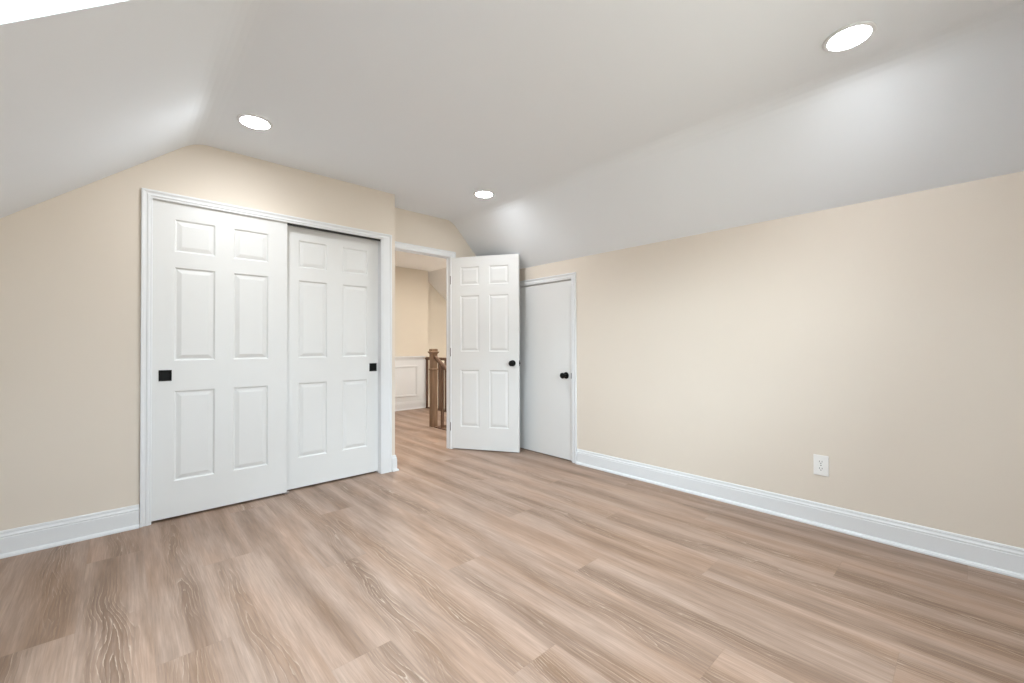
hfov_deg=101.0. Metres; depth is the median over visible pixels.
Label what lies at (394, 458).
baseboard
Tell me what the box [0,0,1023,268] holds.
ceiling
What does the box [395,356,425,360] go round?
trim
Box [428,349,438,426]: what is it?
newel post
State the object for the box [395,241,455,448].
door frame
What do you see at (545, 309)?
door
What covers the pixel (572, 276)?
trim
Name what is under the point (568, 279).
trim
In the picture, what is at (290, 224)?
door track
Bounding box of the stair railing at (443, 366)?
[434,356,445,429]
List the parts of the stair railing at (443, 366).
handrail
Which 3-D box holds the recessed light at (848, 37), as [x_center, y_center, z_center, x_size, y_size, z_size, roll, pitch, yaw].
[1.469,-1.323,1.840,0.186,0.008,0.186,0,-1,-43]
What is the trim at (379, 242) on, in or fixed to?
attached to the wall at (70, 262)
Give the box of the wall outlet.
[813,454,828,476]
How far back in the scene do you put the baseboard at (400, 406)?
7.28 m
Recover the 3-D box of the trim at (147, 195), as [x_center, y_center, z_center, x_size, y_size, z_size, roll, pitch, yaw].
[-1.661,0.098,3.137,1.652,2.071,0.017,0,-1,-43]
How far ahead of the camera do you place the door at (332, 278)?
3.41 m
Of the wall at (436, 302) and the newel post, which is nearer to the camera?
the newel post
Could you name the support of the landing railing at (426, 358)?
on the floor
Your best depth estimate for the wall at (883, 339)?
2.52 m
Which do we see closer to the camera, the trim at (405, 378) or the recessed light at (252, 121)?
the recessed light at (252, 121)
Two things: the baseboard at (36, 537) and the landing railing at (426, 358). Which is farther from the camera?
the landing railing at (426, 358)
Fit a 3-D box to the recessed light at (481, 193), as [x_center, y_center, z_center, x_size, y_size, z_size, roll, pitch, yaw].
[-0.247,-1.301,3.732,0.186,0.008,0.186,0,-1,-43]
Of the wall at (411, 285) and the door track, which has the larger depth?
the wall at (411, 285)
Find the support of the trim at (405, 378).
attached to the wall at (411, 285)
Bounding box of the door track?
[287,223,379,240]
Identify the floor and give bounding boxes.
[0,408,1023,682]
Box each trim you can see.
[139,188,391,526]
[376,239,380,473]
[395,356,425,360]
[395,359,425,402]
[520,272,576,463]
[520,279,570,287]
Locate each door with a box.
[151,199,286,521]
[287,225,377,489]
[450,254,519,451]
[520,280,571,460]
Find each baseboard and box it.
[0,504,138,558]
[392,455,398,471]
[395,400,425,410]
[576,449,1023,579]
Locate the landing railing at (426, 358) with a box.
[425,357,445,411]
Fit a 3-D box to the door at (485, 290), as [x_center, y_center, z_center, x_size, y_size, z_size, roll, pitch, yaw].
[-0.286,0.118,4.423,0.769,2.028,0.181,0,-1,16]
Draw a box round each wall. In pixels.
[0,145,394,530]
[395,207,475,257]
[395,266,427,358]
[428,282,445,408]
[520,171,1023,547]
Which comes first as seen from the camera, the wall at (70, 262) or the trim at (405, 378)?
the wall at (70, 262)
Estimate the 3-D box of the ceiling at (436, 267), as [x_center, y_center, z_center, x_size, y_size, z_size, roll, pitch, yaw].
[-1.658,-0.709,5.847,5.900,1.545,3.177,0,-1,-43]
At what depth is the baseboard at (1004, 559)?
2.50 m
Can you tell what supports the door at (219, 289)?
in the wall at (70, 262)
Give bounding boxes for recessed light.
[236,114,272,130]
[474,190,494,197]
[823,21,876,52]
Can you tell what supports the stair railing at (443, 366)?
attached to the newel post
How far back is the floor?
1.85 m
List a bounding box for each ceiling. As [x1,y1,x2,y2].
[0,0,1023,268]
[395,251,445,299]
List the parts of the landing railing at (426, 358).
handrail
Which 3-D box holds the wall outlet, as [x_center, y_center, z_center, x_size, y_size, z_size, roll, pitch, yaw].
[1.873,0.751,2.558,0.009,0.122,0.076,0,-1,-43]

